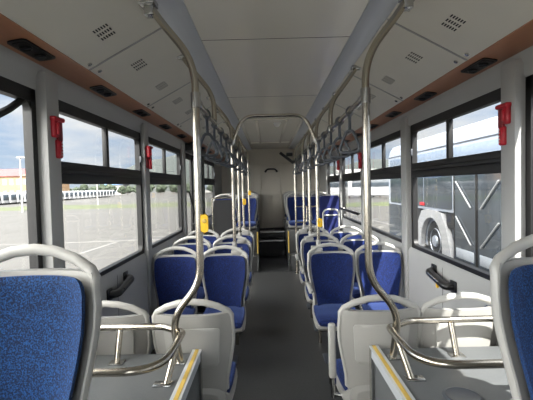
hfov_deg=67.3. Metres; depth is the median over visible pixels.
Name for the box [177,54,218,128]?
pole
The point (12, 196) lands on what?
bus
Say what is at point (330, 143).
strap
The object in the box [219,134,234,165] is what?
strap
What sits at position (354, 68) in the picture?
hanger
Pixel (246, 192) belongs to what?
seat
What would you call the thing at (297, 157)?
strap
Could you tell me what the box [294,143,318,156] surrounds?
trim
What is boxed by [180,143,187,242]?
trim
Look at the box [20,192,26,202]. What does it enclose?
bus
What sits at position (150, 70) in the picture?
trim
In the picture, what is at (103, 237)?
ground
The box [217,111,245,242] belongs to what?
pole
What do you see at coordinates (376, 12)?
trim
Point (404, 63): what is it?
ceiling panel
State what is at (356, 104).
rail
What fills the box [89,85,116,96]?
air vent
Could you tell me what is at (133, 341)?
seat
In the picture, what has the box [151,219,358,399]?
floor
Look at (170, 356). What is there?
guard rail
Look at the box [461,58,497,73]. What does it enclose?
air vent
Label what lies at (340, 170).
trim
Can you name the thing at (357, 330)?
seat
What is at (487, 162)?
window
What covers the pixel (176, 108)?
trim
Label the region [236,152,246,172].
strap
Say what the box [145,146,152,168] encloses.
holder
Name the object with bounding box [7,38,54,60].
air vent
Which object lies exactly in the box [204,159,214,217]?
window
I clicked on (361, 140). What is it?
trim
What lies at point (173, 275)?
seat
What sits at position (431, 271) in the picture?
grip
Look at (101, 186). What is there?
tree
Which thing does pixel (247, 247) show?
seat
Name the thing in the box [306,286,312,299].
cushion
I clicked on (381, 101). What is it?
trim
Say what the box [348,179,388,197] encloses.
bus
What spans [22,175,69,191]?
building
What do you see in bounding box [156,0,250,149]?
trim
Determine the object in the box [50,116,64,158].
hammer
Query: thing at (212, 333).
seat
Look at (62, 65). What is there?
trim
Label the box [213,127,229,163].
strap
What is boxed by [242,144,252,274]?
pole
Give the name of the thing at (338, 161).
holder
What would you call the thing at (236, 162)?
strap
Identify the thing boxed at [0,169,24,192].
building
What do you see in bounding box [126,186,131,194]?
tree
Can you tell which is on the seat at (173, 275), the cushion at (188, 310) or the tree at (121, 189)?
the cushion at (188, 310)
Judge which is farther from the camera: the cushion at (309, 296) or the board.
the board
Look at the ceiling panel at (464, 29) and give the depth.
1.88 m
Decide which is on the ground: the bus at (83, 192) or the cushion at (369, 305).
the bus at (83, 192)
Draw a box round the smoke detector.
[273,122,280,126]
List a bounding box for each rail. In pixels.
[92,323,185,387]
[200,105,249,164]
[294,100,361,161]
[386,315,504,381]
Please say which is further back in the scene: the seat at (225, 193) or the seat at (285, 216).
the seat at (285, 216)
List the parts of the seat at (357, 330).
armrest, armrest post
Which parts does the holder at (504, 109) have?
hammer handle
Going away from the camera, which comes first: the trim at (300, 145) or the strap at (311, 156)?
the strap at (311, 156)
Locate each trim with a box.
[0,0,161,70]
[0,13,227,160]
[35,71,65,267]
[91,29,190,107]
[140,123,154,351]
[148,82,210,126]
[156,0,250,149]
[177,103,223,136]
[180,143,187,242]
[200,121,229,145]
[201,157,205,234]
[207,133,233,150]
[257,231,288,252]
[288,0,397,148]
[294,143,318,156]
[299,137,323,150]
[303,129,333,146]
[311,117,348,141]
[313,19,532,157]
[317,100,361,133]
[325,156,327,195]
[329,74,401,120]
[338,150,342,231]
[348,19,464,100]
[360,138,363,238]
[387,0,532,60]
[400,116,411,307]
[501,59,525,257]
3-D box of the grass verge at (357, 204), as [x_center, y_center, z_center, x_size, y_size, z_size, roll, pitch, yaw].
[21.733,-0.024,33.949,37.000,0.365,4.500,-1,2,0]
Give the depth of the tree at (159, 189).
202.70 m
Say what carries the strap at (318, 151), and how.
hanging from the rail at (356, 104)
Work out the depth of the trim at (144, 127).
3.64 m
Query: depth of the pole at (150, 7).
1.88 m
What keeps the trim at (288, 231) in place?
attached to the floor
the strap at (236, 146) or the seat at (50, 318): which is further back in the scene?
the strap at (236, 146)
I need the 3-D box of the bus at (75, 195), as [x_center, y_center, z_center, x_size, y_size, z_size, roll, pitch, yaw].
[-72.806,-1.539,141.411,11.060,3.043,2.540,-1,2,0]
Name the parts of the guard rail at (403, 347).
rail post, rail post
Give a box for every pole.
[138,0,208,364]
[206,96,241,344]
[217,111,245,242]
[223,122,248,234]
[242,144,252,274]
[294,134,307,273]
[299,118,316,298]
[304,107,324,317]
[311,92,335,342]
[357,0,414,359]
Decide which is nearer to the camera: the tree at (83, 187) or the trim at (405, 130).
the trim at (405, 130)
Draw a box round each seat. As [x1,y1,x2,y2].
[0,244,101,399]
[96,300,151,354]
[150,246,196,322]
[152,299,237,399]
[172,236,211,298]
[186,229,219,311]
[202,245,248,364]
[212,235,251,332]
[213,194,235,207]
[220,193,237,223]
[220,228,253,308]
[236,193,257,229]
[240,192,258,223]
[244,192,259,219]
[282,191,300,219]
[284,191,301,223]
[286,192,308,227]
[295,226,329,308]
[300,233,339,330]
[306,191,323,221]
[306,242,355,363]
[311,191,329,225]
[320,195,339,232]
[328,294,419,399]
[329,225,362,307]
[340,232,379,309]
[354,241,404,309]
[418,292,497,347]
[489,234,532,399]
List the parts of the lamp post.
post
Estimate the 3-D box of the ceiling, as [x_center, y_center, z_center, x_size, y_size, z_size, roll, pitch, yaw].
[0.059,-1.113,3.647,2.540,0.203,12.570,-1,2,0]
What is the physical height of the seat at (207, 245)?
1.009 m
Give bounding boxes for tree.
[79,184,88,190]
[87,186,98,190]
[98,184,104,189]
[105,184,114,189]
[117,186,126,195]
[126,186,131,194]
[156,185,163,194]
[168,185,176,193]
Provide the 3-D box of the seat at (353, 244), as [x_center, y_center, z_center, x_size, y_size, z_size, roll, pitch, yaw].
[1.056,0.874,4.328,0.449,1.009,0.538,-1,2,0]
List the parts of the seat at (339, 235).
grab handle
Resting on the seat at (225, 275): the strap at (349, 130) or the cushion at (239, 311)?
the cushion at (239, 311)
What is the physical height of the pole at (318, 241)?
2.442 m
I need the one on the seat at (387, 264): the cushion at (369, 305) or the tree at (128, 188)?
the cushion at (369, 305)
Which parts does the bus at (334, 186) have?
glass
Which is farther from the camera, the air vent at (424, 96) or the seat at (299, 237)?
the seat at (299, 237)
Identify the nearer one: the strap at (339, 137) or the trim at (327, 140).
the strap at (339, 137)
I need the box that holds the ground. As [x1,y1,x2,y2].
[0,191,488,271]
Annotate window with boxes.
[0,76,42,268]
[58,100,143,275]
[148,136,182,248]
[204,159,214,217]
[327,158,338,194]
[339,148,360,224]
[370,130,401,242]
[410,88,500,280]
[525,74,532,256]
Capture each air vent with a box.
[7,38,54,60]
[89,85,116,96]
[132,109,150,116]
[159,124,171,128]
[370,124,378,128]
[385,111,401,116]
[414,91,436,100]
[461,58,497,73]
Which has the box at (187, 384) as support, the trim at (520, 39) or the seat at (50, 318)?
the seat at (50, 318)
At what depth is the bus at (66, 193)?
134.65 m
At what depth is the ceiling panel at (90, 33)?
1.81 m
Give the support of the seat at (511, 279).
on the box at (388, 381)
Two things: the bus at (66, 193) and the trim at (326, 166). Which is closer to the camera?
the trim at (326, 166)
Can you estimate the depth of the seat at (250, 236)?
5.26 m
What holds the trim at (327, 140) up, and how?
attached to the wall at (422, 288)
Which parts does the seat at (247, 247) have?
grab handle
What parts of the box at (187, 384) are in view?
edge trim, corner trim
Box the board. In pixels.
[211,197,232,237]
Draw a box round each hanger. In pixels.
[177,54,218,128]
[328,65,360,131]
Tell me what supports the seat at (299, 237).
on the floor
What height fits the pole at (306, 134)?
2.442 m
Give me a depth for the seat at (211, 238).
5.26 m
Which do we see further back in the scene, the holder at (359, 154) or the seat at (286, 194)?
the seat at (286, 194)
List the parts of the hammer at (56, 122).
hammer handle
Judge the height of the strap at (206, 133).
0.273 m
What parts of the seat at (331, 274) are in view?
armrest, grab handle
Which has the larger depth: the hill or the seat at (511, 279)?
the hill
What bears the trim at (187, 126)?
attached to the wall at (14, 66)
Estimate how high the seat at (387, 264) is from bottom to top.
1.009 m
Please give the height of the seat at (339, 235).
1.009 m
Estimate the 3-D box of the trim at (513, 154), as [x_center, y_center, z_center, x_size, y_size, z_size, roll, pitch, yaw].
[1.267,0.023,2.042,0.072,1.435,0.120,-1,2,0]
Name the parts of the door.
handle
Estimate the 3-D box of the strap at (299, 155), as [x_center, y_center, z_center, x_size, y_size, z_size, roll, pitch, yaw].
[0.495,-0.521,5.657,0.150,0.273,0.024,0,2,28]
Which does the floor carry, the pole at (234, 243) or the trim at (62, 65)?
the pole at (234, 243)
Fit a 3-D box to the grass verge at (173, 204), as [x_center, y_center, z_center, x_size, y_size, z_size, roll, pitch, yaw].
[-46.212,1.284,43.511,87.000,0.380,7.958,-1,2,0]
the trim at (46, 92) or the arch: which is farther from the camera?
the arch
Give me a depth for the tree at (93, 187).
204.09 m
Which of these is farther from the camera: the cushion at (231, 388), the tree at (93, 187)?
the tree at (93, 187)
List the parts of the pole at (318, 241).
stop button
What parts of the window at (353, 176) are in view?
wall handrail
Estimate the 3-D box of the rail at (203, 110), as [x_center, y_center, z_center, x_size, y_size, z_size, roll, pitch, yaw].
[-0.328,-0.574,4.711,0.042,0.040,5.645,-1,2,0]
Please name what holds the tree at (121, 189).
on the ground
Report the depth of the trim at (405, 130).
3.62 m
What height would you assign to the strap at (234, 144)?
0.272 m
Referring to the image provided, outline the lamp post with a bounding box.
[16,157,24,211]
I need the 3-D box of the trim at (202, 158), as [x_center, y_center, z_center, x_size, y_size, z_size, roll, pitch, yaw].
[-1.091,0.233,6.907,0.054,2.090,0.140,-1,2,0]
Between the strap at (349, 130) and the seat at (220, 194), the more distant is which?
the seat at (220, 194)
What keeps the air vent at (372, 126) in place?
attached to the wall at (422, 288)
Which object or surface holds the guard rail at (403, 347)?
on the box at (388, 381)
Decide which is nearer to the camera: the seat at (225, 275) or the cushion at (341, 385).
the cushion at (341, 385)
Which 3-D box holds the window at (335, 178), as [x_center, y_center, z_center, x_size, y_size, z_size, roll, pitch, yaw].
[1.316,-0.270,7.740,0.058,1.081,1.524,-1,2,0]
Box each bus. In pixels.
[0,193,8,204]
[1,193,16,204]
[9,193,23,203]
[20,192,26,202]
[63,191,72,199]
[64,191,68,198]
[68,191,77,199]
[72,191,81,199]
[77,191,85,198]
[330,174,360,196]
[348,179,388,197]
[389,116,500,271]
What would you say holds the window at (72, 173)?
in the wall at (14, 66)
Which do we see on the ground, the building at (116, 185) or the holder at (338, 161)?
the building at (116, 185)
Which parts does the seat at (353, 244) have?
grab handle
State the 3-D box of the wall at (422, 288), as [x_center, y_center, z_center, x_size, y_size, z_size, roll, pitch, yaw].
[1.305,0.170,3.689,0.056,2.690,12.570,-1,2,0]
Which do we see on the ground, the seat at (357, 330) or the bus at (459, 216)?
the bus at (459, 216)
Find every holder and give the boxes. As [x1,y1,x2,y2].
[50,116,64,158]
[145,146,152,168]
[336,158,339,169]
[357,152,361,168]
[495,102,511,145]
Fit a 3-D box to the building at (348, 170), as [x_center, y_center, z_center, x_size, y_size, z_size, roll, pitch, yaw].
[41.518,-6.169,126.705,39.000,7.750,15.200,-1,2,0]
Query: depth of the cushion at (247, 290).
4.18 m
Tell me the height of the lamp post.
5.000 m
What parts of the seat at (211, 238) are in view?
grab handle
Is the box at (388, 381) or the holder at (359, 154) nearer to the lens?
the box at (388, 381)
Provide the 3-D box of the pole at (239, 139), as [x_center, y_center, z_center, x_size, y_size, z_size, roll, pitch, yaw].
[-0.395,0.151,5.356,0.315,2.442,0.210,-1,2,0]
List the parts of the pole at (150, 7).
stop button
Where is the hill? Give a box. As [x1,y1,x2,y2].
[71,155,388,190]
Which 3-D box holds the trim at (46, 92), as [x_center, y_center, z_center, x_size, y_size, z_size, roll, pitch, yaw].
[-1.108,0.081,2.053,0.072,1.435,0.120,-1,2,0]
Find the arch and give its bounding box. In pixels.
[232,113,315,144]
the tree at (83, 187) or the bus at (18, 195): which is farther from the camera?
the tree at (83, 187)
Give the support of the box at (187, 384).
on the floor
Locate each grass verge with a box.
[0,202,211,210]
[346,202,388,206]
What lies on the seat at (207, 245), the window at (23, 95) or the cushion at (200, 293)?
the cushion at (200, 293)
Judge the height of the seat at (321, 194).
0.684 m
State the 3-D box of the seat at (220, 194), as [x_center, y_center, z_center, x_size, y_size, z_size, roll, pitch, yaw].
[-0.830,0.223,7.753,0.449,0.684,0.538,-1,2,0]
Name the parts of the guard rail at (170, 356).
rail post, rail post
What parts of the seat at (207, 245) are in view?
grab handle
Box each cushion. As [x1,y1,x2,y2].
[150,307,194,322]
[196,286,204,298]
[203,306,244,328]
[227,361,235,392]
[236,221,255,226]
[245,286,248,300]
[289,220,308,225]
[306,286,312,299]
[314,304,355,326]
[336,358,347,390]
[352,282,360,298]
[362,302,404,309]
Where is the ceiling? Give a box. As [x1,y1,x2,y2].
[183,0,368,148]
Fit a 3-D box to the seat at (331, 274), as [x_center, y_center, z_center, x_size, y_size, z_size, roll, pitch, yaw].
[0.602,0.913,3.560,0.465,1.009,0.538,-1,2,0]
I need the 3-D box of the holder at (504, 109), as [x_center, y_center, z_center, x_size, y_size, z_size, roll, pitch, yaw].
[1.214,-0.386,2.044,0.050,0.210,0.102,-1,2,0]
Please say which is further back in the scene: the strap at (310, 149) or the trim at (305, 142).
the trim at (305, 142)
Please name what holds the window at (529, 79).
in the wall at (422, 288)
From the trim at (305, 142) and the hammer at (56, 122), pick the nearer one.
the hammer at (56, 122)
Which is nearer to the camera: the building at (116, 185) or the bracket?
the bracket
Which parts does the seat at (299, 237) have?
grab handle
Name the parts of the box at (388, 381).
corner trim, edge trim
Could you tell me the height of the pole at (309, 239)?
2.442 m
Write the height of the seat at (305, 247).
1.009 m
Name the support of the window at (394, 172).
in the wall at (422, 288)
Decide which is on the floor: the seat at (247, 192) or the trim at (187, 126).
the seat at (247, 192)
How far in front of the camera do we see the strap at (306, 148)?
4.88 m
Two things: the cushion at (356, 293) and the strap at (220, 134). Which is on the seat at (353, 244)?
the cushion at (356, 293)
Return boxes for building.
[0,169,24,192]
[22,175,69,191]
[104,184,129,194]
[332,169,372,174]
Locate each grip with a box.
[107,271,133,300]
[426,264,456,292]
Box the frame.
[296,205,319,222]
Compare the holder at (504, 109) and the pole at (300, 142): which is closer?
the holder at (504, 109)
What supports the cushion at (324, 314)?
on the seat at (331, 274)
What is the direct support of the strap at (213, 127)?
hanging from the rail at (203, 110)
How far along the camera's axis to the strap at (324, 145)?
3.34 m
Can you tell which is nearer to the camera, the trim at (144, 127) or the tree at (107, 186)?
the trim at (144, 127)
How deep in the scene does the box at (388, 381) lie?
1.75 m
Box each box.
[88,349,202,399]
[369,345,511,399]
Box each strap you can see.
[201,109,218,156]
[206,119,222,160]
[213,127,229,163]
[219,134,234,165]
[224,139,237,167]
[230,144,240,169]
[234,146,242,170]
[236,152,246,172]
[295,157,300,173]
[297,155,305,172]
[301,148,311,170]
[305,144,314,168]
[307,142,318,167]
[313,136,324,165]
[317,131,332,163]
[322,125,339,161]
[329,116,350,157]
[338,106,360,153]
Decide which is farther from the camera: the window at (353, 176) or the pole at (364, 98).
the window at (353, 176)
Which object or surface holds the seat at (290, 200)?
on the floor
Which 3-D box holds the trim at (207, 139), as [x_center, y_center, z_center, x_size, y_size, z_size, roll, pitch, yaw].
[-0.742,-0.986,5.822,0.434,0.286,1.036,-1,2,0]
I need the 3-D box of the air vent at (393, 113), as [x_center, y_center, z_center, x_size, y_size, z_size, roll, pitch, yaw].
[1.181,-0.794,3.725,0.084,0.029,0.260,-1,2,0]
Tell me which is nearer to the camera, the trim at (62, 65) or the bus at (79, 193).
the trim at (62, 65)
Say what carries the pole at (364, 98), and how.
on the box at (388, 381)
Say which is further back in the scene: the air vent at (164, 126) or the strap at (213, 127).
the air vent at (164, 126)
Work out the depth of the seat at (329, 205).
6.90 m
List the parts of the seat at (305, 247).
armrest, grab handle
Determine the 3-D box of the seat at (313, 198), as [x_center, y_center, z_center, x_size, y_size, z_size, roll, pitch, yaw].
[1.050,0.177,7.745,0.449,0.684,0.538,-1,2,0]
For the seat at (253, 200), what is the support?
on the floor
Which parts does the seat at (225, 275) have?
grab handle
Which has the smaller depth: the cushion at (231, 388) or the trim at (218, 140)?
the cushion at (231, 388)
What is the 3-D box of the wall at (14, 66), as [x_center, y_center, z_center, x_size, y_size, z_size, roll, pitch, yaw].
[-1.123,0.229,3.700,0.056,2.690,12.570,-1,2,0]
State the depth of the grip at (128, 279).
2.83 m
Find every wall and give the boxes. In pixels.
[0,44,221,316]
[221,148,319,227]
[319,46,532,347]
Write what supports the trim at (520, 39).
attached to the wall at (422, 288)
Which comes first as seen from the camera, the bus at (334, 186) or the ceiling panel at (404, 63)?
the ceiling panel at (404, 63)
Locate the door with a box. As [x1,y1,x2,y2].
[185,143,205,234]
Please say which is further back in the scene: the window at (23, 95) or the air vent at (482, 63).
the air vent at (482, 63)
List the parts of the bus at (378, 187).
glass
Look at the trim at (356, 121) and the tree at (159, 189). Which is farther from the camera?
the tree at (159, 189)
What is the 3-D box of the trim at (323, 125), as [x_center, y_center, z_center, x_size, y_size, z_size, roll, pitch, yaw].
[0.884,-1.026,5.814,0.434,0.286,1.036,-1,2,0]
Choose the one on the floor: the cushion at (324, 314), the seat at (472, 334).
the seat at (472, 334)
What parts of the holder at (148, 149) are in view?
plate, hammer handle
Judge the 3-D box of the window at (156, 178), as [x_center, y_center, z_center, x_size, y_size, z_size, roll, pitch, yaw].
[-1.130,-0.092,4.489,0.058,1.081,1.494,-1,2,0]
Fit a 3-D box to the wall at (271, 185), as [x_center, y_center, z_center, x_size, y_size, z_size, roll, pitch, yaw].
[0.114,-0.053,9.974,2.540,2.740,0.120,-1,2,0]
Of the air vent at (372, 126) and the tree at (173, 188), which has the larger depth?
the tree at (173, 188)
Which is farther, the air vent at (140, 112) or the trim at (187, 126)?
the trim at (187, 126)
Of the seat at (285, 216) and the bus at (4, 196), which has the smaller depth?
the seat at (285, 216)
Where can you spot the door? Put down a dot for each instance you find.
(188, 146)
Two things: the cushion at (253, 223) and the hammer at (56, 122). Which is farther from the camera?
the cushion at (253, 223)
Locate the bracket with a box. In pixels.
[279,152,294,163]
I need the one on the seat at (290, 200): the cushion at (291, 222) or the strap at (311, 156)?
the cushion at (291, 222)
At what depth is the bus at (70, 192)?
138.03 m

